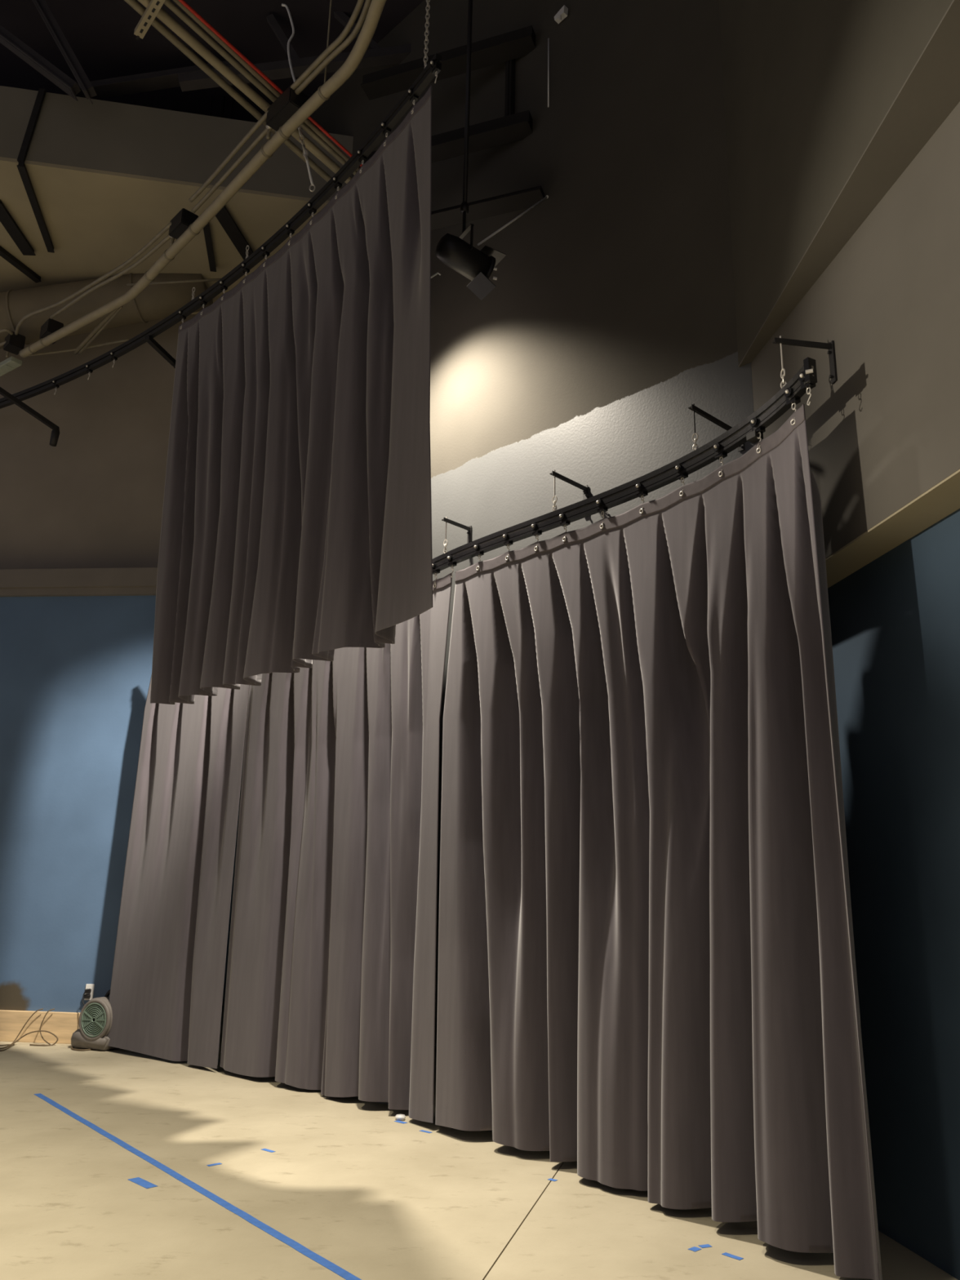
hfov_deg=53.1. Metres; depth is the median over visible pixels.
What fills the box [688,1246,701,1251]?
tape strip
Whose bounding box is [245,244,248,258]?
hanger
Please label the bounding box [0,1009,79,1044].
baseboard
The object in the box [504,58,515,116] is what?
stud
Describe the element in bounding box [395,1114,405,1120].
paper wad
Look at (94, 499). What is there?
wall
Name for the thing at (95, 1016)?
grille
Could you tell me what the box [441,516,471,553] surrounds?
wall bracket
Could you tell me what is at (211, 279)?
pipe
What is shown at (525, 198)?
roof beam
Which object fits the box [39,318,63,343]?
junction box
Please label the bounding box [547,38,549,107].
wire
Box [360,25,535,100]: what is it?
roof beam
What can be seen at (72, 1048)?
power cord
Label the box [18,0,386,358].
pipe
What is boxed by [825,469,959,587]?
trim
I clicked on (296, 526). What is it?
drape
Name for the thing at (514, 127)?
roof beam
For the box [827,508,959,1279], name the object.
wall
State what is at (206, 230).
rib
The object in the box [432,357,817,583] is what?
track
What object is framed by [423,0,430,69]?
chain
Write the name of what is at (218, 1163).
tape strip
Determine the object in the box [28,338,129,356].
conduit
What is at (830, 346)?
wall bracket
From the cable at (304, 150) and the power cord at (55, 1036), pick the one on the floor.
the power cord at (55, 1036)
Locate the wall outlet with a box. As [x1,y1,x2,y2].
[84,983,94,999]
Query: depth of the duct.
11.03 m
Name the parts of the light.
stem, barn door, barn door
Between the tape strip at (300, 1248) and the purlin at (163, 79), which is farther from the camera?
the purlin at (163, 79)
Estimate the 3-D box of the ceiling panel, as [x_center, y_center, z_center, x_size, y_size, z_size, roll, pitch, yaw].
[-5.290,-4.419,10.593,9.382,0.040,2.999,0,-15,6]
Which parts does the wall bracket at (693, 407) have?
threaded rod, chain, arm, wall plate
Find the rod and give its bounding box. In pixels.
[324,0,332,83]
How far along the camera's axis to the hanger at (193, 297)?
9.37 m
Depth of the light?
6.93 m
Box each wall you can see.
[0,314,195,569]
[0,595,155,1012]
[217,0,755,1131]
[718,0,952,364]
[751,102,959,558]
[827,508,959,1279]
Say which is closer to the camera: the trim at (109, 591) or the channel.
the channel
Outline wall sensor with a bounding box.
[554,4,568,23]
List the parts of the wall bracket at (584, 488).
chain, arm, wall plate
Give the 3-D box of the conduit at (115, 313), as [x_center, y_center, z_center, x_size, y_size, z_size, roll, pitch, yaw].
[-4.120,-3.340,10.393,0.027,0.023,1.244,14,-19,-40]
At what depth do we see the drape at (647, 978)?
5.21 m
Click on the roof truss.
(375, 55)
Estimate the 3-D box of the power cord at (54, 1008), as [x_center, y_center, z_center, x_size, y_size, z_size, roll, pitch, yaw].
[-4.200,3.771,9.373,0.176,0.322,0.089,-6,-17,26]
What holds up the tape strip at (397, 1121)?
on the floor
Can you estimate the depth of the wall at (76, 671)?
10.11 m
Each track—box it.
[0,53,441,408]
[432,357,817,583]
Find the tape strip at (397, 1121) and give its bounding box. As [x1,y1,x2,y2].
[393,1120,407,1123]
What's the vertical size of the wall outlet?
0.150 m
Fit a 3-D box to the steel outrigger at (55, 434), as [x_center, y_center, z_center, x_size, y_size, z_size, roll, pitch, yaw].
[-5.132,-2.552,10.721,0.875,0.564,0.090,13,-19,-38]
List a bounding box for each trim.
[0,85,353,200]
[0,567,157,588]
[0,586,156,596]
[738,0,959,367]
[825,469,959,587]
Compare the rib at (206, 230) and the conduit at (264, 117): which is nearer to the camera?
the conduit at (264, 117)
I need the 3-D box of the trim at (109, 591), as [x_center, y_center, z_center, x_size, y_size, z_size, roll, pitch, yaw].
[-6.516,-0.520,10.840,6.993,0.080,0.080,0,-15,6]
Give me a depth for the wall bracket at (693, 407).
5.70 m
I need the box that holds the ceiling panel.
[0,156,329,314]
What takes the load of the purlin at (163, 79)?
attached to the wall at (610, 313)
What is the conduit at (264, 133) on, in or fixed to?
attached to the junction box at (288, 103)
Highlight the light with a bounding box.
[435,0,506,300]
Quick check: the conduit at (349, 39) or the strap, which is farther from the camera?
the strap
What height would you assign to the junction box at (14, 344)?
0.183 m
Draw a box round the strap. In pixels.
[17,88,46,162]
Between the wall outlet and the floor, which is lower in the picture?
the floor
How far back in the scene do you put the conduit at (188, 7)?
7.35 m
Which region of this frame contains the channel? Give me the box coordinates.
[133,0,165,39]
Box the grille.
[78,998,111,1040]
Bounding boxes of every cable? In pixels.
[281,3,315,191]
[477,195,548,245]
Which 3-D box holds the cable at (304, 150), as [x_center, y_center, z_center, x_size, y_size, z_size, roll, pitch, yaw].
[-1.505,-4.505,7.937,0.407,1.879,0.044,1,-15,0]
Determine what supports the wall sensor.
attached to the wall at (610, 313)
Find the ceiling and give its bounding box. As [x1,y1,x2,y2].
[0,0,424,122]
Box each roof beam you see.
[359,110,532,167]
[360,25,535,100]
[431,185,544,230]
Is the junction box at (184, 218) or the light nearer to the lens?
the light
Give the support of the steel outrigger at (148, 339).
attached to the overhead track at (433, 68)
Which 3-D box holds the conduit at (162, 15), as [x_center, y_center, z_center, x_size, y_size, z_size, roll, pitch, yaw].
[-1.835,-4.354,7.629,0.072,0.070,2.475,-9,-18,34]
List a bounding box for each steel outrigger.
[0,386,59,446]
[144,334,176,368]
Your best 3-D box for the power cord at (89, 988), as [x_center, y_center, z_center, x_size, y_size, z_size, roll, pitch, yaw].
[-3.841,3.537,9.401,0.144,0.229,0.056,-11,-19,39]
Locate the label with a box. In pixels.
[0,355,22,376]
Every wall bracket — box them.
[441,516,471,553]
[549,470,608,515]
[688,404,744,452]
[772,335,836,388]
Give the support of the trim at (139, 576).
attached to the wall at (76, 671)
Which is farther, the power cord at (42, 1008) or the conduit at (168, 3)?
the power cord at (42, 1008)
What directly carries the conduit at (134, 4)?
on the channel
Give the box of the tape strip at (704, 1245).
[697,1244,711,1248]
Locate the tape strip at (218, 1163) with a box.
[206,1162,222,1166]
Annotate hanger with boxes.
[191,287,195,299]
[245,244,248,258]
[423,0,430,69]
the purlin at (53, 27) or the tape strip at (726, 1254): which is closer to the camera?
the tape strip at (726, 1254)
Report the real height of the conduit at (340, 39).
0.039 m
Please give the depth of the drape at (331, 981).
7.56 m
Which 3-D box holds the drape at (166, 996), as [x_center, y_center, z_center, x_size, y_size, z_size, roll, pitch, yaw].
[-2.791,1.907,9.105,1.669,3.808,0.167,-10,-18,36]
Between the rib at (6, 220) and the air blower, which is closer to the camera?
the air blower
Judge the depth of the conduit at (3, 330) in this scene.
10.62 m
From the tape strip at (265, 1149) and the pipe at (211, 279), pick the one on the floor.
the tape strip at (265, 1149)
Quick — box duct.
[0,273,213,348]
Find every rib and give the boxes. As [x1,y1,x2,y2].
[0,200,35,255]
[0,245,40,283]
[17,160,54,253]
[203,222,216,271]
[215,205,253,260]
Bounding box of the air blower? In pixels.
[71,989,120,1050]
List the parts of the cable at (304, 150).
chain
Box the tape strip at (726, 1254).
[721,1252,743,1260]
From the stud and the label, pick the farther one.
the label
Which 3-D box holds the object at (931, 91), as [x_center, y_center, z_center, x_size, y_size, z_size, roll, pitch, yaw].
[1.837,-2.645,2.589,0.811,0.010,7.838,3,-15,-8]
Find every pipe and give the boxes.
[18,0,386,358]
[126,278,220,286]
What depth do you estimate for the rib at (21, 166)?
9.93 m
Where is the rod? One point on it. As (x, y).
(331, 1)
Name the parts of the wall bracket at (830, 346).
threaded rod, chain, arm, wall plate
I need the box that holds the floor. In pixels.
[0,1041,957,1279]
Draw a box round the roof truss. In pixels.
[177,11,411,91]
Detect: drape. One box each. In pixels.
[106,675,249,1068]
[150,85,432,704]
[220,573,452,1123]
[435,404,882,1279]
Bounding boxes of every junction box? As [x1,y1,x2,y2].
[3,331,25,358]
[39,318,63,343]
[168,208,198,246]
[266,84,307,140]
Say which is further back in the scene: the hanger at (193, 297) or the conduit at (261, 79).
the hanger at (193, 297)
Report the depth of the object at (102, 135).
9.73 m
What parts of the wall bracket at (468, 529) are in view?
threaded rod, arm, wall plate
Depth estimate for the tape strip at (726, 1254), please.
4.17 m
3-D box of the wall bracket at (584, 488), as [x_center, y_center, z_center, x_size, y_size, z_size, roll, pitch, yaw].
[0.685,-0.990,6.574,0.402,0.320,0.223,15,-20,-43]
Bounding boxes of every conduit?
[0,328,13,334]
[14,221,171,335]
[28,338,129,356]
[49,234,170,319]
[72,308,118,355]
[77,306,123,355]
[124,0,342,191]
[137,0,351,183]
[164,0,356,175]
[173,0,359,171]
[177,0,362,166]
[188,110,268,202]
[191,128,267,213]
[290,0,364,89]
[294,0,371,94]
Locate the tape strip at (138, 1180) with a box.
[128,1177,157,1188]
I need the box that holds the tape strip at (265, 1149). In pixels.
[262,1148,275,1152]
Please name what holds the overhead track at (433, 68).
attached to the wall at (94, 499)
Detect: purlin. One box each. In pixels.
[0,25,80,101]
[32,0,97,104]
[76,61,233,99]
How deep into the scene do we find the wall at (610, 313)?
7.32 m
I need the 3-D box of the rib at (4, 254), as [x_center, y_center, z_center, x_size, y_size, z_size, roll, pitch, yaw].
[-5.256,-4.277,10.912,0.075,0.064,0.635,-4,-16,20]
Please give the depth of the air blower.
9.09 m
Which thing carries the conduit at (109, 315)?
attached to the pipe at (324, 92)
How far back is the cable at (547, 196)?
7.30 m
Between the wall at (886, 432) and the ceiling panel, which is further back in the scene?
the ceiling panel
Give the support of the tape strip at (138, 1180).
on the floor
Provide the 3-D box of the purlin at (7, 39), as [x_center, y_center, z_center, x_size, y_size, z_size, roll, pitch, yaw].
[-4.652,-5.896,9.393,1.599,1.329,0.160,1,-15,0]
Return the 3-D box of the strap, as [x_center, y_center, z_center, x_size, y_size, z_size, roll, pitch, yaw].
[-4.448,-5.107,9.527,0.160,0.867,0.030,1,-15,0]
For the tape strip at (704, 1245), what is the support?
on the floor
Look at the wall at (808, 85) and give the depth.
5.20 m
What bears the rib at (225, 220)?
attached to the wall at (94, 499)
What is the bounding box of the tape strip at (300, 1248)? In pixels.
[34,1093,361,1279]
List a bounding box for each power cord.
[0,1008,43,1048]
[0,1030,57,1051]
[40,1008,54,1044]
[71,1046,95,1050]
[82,988,90,1004]
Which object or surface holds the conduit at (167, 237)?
attached to the junction box at (184, 218)
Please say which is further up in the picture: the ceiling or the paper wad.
the ceiling

